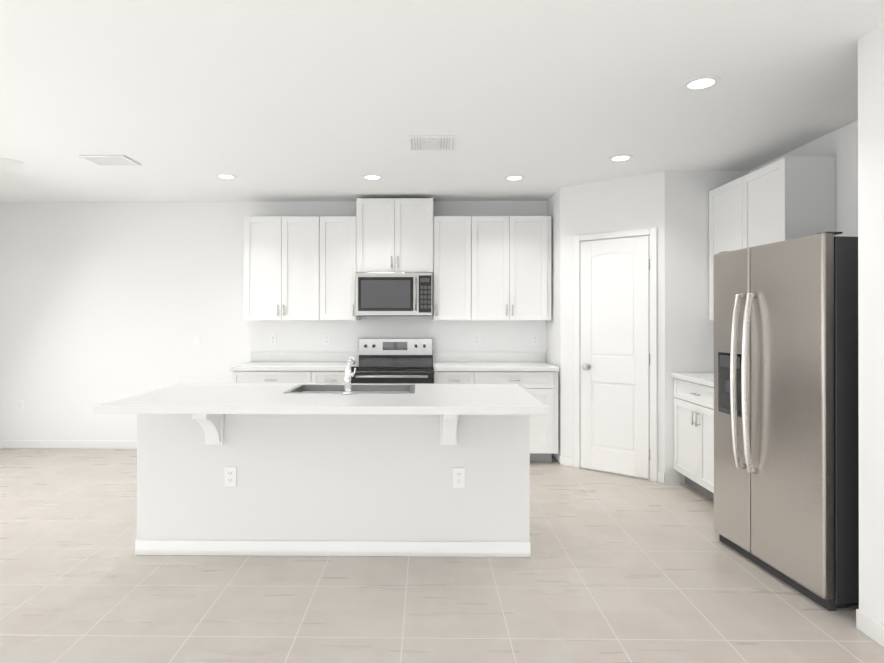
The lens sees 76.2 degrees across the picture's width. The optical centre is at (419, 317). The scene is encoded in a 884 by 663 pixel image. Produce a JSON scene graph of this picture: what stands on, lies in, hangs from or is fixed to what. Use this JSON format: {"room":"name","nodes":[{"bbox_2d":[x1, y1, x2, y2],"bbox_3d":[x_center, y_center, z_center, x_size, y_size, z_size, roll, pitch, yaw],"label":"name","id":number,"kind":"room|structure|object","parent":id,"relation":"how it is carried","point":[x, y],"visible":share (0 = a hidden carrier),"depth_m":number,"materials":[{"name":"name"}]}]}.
{"room":"kitchen","nodes":[
{"label":"kitchen","id":0,"kind":"room"},
{"bbox_2d":[0,201,546,440],"bbox_3d":[-1.678,0.079,5.975,6.000,2.590,0.150,0,0,1],"label":"wall","id":1,"kind":"structure","parent":0,"point":[102,302],"depth_m":5.92,"materials":[{"name":"white paint"}]},
{"bbox_2d":[16,400,22,410],"bbox_3d":[-4.209,0.925,5.926,0.070,0.115,0.008,0,0,1],"label":"outlet","id":2,"kind":"object","parent":1,"relation":"attached to","point":[19,403],"depth_m":5.92,"materials":[{"name":"white plastic"}]},
{"bbox_2d":[0,440,136,448],"bbox_3d":[-3.115,1.332,5.907,2.670,0.085,0.018,0,0,1],"label":"baseboard","id":3,"kind":"structure","parent":1,"relation":"attached to","point":[15,444],"depth_m":5.91,"materials":[{"name":"white paint"}]},
{"bbox_2d":[270,334,275,344],"bbox_3d":[-1.536,0.229,5.893,0.070,0.115,0.008,0,0,1],"label":"outlet","id":4,"kind":"object","parent":1,"relation":"attached to","point":[272,336],"depth_m":5.89,"materials":[{"name":"white plastic"}]},
{"bbox_2d":[244,216,327,319],"bbox_3d":[-1.336,-0.488,5.730,0.810,1.030,0.327,0,0,1],"label":"upper cabinet","id":5,"kind":"object","parent":1,"relation":"attached to","point":[286,257],"depth_m":5.57,"materials":[{"name":"white wood"}]},
{"bbox_2d":[323,334,329,344],"bbox_3d":[-0.973,0.229,5.886,0.070,0.115,0.008,0,0,1],"label":"outlet","id":6,"kind":"object","parent":1,"relation":"attached to","point":[326,341],"depth_m":5.88,"materials":[{"name":"white plastic"}]},
{"bbox_2d":[328,216,359,319],"bbox_3d":[-0.838,-0.488,5.724,0.428,1.030,0.327,0,0,1],"label":"upper cabinet","id":7,"kind":"object","parent":1,"relation":"attached to","point":[341,229],"depth_m":5.57,"materials":[{"name":"white wood"}]},
{"bbox_2d":[356,198,435,273],"bbox_3d":[-0.245,-0.810,5.706,0.758,0.731,0.348,0,0,1],"label":"upper cabinet","id":8,"kind":"object","parent":1,"relation":"attached to","point":[393,234],"depth_m":5.54,"materials":[{"name":"white wood"}]},
{"bbox_2d":[356,272,432,315],"bbox_3d":[-0.247,-0.227,5.660,0.746,0.424,0.433,0,0,1],"label":"microwave","id":9,"kind":"object","parent":8,"relation":"attached to","point":[394,293],"visible":1,"depth_m":5.47,"materials":[{"name":"silver metal"}]},
{"bbox_2d":[251,352,544,359],"bbox_3d":[-0.233,0.409,5.868,3.066,0.099,0.017,0,0,1],"label":"backsplash","id":10,"kind":"structure","parent":1,"relation":"attached to","point":[254,355],"depth_m":5.85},
{"bbox_2d":[433,216,479,319],"bbox_3d":[0.351,-0.488,5.708,0.434,1.030,0.327,0,0,1],"label":"upper cabinet","id":11,"kind":"object","parent":1,"relation":"attached to","point":[478,267],"depth_m":5.55,"materials":[{"name":"white wood"}]},
{"bbox_2d":[474,334,479,344],"bbox_3d":[0.596,0.229,5.865,0.070,0.115,0.008,0,0,1],"label":"outlet","id":12,"kind":"object","parent":1,"relation":"attached to","point":[476,336],"depth_m":5.86,"materials":[{"name":"white plastic"}]},
{"bbox_2d":[480,216,550,319],"bbox_3d":[0.872,-0.488,5.702,0.849,1.030,0.327,0,0,1],"label":"upper cabinet","id":13,"kind":"object","parent":1,"relation":"attached to","point":[515,251],"depth_m":5.55,"materials":[{"name":"white wood"}]},
{"bbox_2d":[531,334,537,344],"bbox_3d":[1.195,0.229,5.857,0.070,0.115,0.008,0,0,1],"label":"outlet","id":14,"kind":"object","parent":1,"relation":"attached to","point":[534,337],"depth_m":5.86,"materials":[{"name":"white plastic"}]},
{"bbox_2d":[0,448,883,662],"bbox_3d":[-0.837,1.413,1.435,7.800,0.100,9.700,0,0,1],"label":"floor","id":15,"kind":"structure","parent":0,"point":[614,568],"depth_m":2.78,"materials":[{"name":"tile"}]},
{"bbox_2d":[232,372,317,382],"bbox_3d":[-1.356,0.935,5.581,0.805,0.875,0.617,0,0,1],"label":"base cabinet","id":16,"kind":"object","parent":15,"relation":"on","point":[237,377],"depth_m":5.28,"materials":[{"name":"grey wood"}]},
{"bbox_2d":[230,360,357,371],"bbox_3d":[-1.203,0.477,5.568,1.134,0.038,0.641,0,0,1],"label":"countertop","id":17,"kind":"structure","parent":16,"relation":"on","point":[255,365],"depth_m":5.28,"materials":[{"name":"white stone"}]},
{"bbox_2d":[318,372,344,382],"bbox_3d":[-0.856,0.935,5.574,0.435,0.875,0.617,0,0,1],"label":"base cabinet","id":18,"kind":"object","parent":15,"relation":"on","point":[323,377],"depth_m":5.28,"materials":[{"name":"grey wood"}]},
{"bbox_2d":[135,415,530,556],"bbox_3d":[-0.501,0.931,3.450,2.272,0.875,0.934,0,0,1],"label":"kitchen island","id":19,"kind":"object","parent":15,"relation":"on","point":[327,469],"depth_m":3.24,"materials":[{"name":"white paint"}]},
{"bbox_2d":[224,467,236,486],"bbox_3d":[-1.092,0.917,3.245,0.070,0.115,0.008,0,0,1],"label":"outlet","id":20,"kind":"object","parent":19,"relation":"attached to","point":[230,476],"depth_m":3.24,"materials":[{"name":"white plastic"}]},
{"bbox_2d":[94,383,547,414],"bbox_3d":[-0.504,0.473,3.382,2.320,0.041,1.015,0,0,1],"label":"island countertop","id":21,"kind":"structure","parent":19,"relation":"on","point":[182,398],"depth_m":3.04,"materials":[{"name":"white stone"}]},
{"bbox_2d":[343,357,355,394],"bbox_3d":[-0.416,0.348,3.434,0.079,0.209,0.259,0,0,1],"label":"faucet","id":22,"kind":"object","parent":21,"relation":"on","point":[348,373],"visible":1,"depth_m":3.32,"materials":[{"name":"silver metal"}]},
{"bbox_2d":[286,383,417,394],"bbox_3d":[-0.424,0.561,3.588,0.784,0.222,0.434,0,0,1],"label":"sink","id":23,"kind":"object","parent":21,"relation":"in","point":[357,388],"depth_m":3.77,"materials":[{"name":"silver metal"}]},
{"bbox_2d":[453,468,464,487],"bbox_3d":[0.224,0.917,3.228,0.070,0.115,0.008,0,0,1],"label":"outlet","id":24,"kind":"object","parent":19,"relation":"attached to","point":[458,473],"depth_m":3.23,"materials":[{"name":"white plastic"}]},
{"bbox_2d":[351,338,433,383],"bbox_3d":[-0.253,0.793,5.505,0.766,1.160,0.734,0,0,1],"label":"range","id":25,"kind":"object","parent":15,"relation":"on","point":[395,360],"visible":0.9,"depth_m":5.77,"materials":[{"name":"silver metal"}]},
{"bbox_2d":[433,364,481,383],"bbox_3d":[0.351,0.935,5.559,0.435,0.875,0.617,0,0,1],"label":"base cabinet","id":26,"kind":"object","parent":15,"relation":"on","point":[438,377],"depth_m":5.25,"materials":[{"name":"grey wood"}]},
{"bbox_2d":[482,368,558,462],"bbox_3d":[0.872,0.935,5.552,0.847,0.875,0.617,0,0,1],"label":"base cabinet","id":27,"kind":"object","parent":15,"relation":"on","point":[535,374],"depth_m":5.25,"materials":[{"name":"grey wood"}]},
{"bbox_2d":[434,360,557,371],"bbox_3d":[0.713,0.477,5.543,1.164,0.038,0.641,0,0,1],"label":"countertop","id":28,"kind":"structure","parent":27,"relation":"on","point":[439,365],"depth_m":5.28,"materials":[{"name":"white stone"}]},
{"bbox_2d":[671,373,713,500],"bbox_3d":[2.389,0.862,4.146,0.651,1.015,1.051,0,0,1],"label":"base cabinet","id":29,"kind":"object","parent":15,"relation":"on","point":[694,430],"visible":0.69,"depth_m":4.31,"materials":[{"name":"white wood"}]},
{"bbox_2d":[713,231,858,610],"bbox_3d":[2.190,0.482,3.070,0.865,1.769,0.863,0,0,-4],"label":"fridge","id":30,"kind":"object","parent":15,"relation":"on","point":[786,462],"visible":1,"depth_m":2.81,"materials":[{"name":"grey metal"}]},
{"bbox_2d":[0,0,883,201],"bbox_3d":[-0.837,-1.277,1.442,7.800,0.100,9.700,0,0,1],"label":"ceiling","id":31,"kind":"structure","parent":0,"point":[276,100],"depth_m":3.06,"materials":[{"name":"white paint"}]},
{"bbox_2d":[0,158,23,164],"bbox_3d":[-3.200,-1.217,4.388,0.183,0.005,0.168,0,0,1],"label":"recessed light","id":32,"kind":"object","parent":31,"relation":"in","point":[2,160],"depth_m":4.41,"materials":[{"name":"white paint"}]},
{"bbox_2d":[79,155,140,165],"bbox_3d":[-2.388,-1.214,4.358,0.340,0.012,0.260,0,0,1],"label":"ceiling vent","id":33,"kind":"object","parent":31,"relation":"in","point":[110,160],"visible":0.98,"depth_m":4.34,"materials":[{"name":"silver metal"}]},
{"bbox_2d":[215,174,237,179],"bbox_3d":[-1.670,-1.216,4.866,0.185,0.005,0.172,0,0,1],"label":"recessed light","id":34,"kind":"object","parent":31,"relation":"in","point":[223,176],"depth_m":4.85,"materials":[{"name":"white paint"}]},
{"bbox_2d":[361,174,382,179],"bbox_3d":[-0.414,-1.216,4.867,0.185,0.005,0.172,0,0,1],"label":"recessed light","id":35,"kind":"object","parent":31,"relation":"in","point":[371,176],"depth_m":4.88,"materials":[{"name":"white paint"}]},
{"bbox_2d":[408,136,453,150],"bbox_3d":[0.076,-1.215,3.931,0.310,0.012,0.310,0,0,1],"label":"ceiling vent","id":36,"kind":"object","parent":31,"relation":"in","point":[430,143],"visible":1,"depth_m":3.92,"materials":[{"name":"silver metal"}]},
{"bbox_2d":[504,175,525,180],"bbox_3d":[0.824,-1.216,4.901,0.182,0.005,0.175,0,0,1],"label":"recessed light","id":37,"kind":"object","parent":31,"relation":"in","point":[513,177],"depth_m":4.90,"materials":[{"name":"white paint"}]},
{"bbox_2d":[607,155,633,161],"bbox_3d":[1.532,-1.218,4.306,0.184,0.005,0.162,0,0,1],"label":"recessed light","id":38,"kind":"object","parent":31,"relation":"in","point":[617,158],"depth_m":4.30,"materials":[{"name":"white paint"}]},
{"bbox_2d":[681,76,721,90],"bbox_3d":[1.467,-1.221,2.937,0.189,0.005,0.176,0,0,1],"label":"recessed light","id":39,"kind":"object","parent":31,"relation":"in","point":[697,83],"depth_m":2.94,"materials":[{"name":"white paint"}]},
{"bbox_2d":[547,171,747,482],"bbox_3d":[2.189,0.078,5.340,1.750,2.590,1.320,0,0,1],"label":"wall","id":40,"kind":"structure","parent":0,"point":[672,207],"depth_m":4.70,"materials":[{"name":"white paint"}]},
{"bbox_2d":[560,228,664,482],"bbox_3d":[1.666,0.309,4.961,0.926,2.125,0.019,0,0,39],"label":"door frame","id":41,"kind":"structure","parent":40,"relation":"attached to","point":[655,475],"depth_m":4.79,"materials":[{"name":"white paint"}]},
{"bbox_2d":[580,236,649,478],"bbox_3d":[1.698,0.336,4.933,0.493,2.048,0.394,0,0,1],"label":"pantry door","id":42,"kind":"structure","parent":40,"relation":"in","point":[614,337],"depth_m":4.92,"materials":[{"name":"white paint"}]},
{"bbox_2d":[748,120,857,236],"bbox_3d":[2.876,0.073,3.571,0.330,2.590,2.200,0,0,1],"label":"wall","id":43,"kind":"structure","parent":0,"point":[841,144],"depth_m":3.61,"materials":[{"name":"white paint"}]},
{"bbox_2d":[709,156,835,320],"bbox_3d":[2.534,-0.514,4.171,0.361,1.073,0.998,0,0,1],"label":"upper cabinet","id":44,"kind":"object","parent":43,"relation":"attached to","point":[788,198],"visible":0.54,"depth_m":3.81,"materials":[{"name":"white wood"}]},
{"bbox_2d":[858,23,883,625],"bbox_3d":[2.441,0.063,-0.464,1.095,2.590,5.880,0,0,1],"label":"wall","id":45,"kind":"structure","parent":0,"point":[871,286],"depth_m":2.41,"materials":[{"name":"white paint"}]},
{"bbox_2d":[856,609,883,646],"bbox_3d":[1.885,1.315,-0.370,0.018,0.085,5.700,0,0,1],"label":"baseboard","id":46,"kind":"structure","parent":45,"relation":"attached to","point":[870,627],"depth_m":2.40,"materials":[{"name":"white paint"}]}
]}

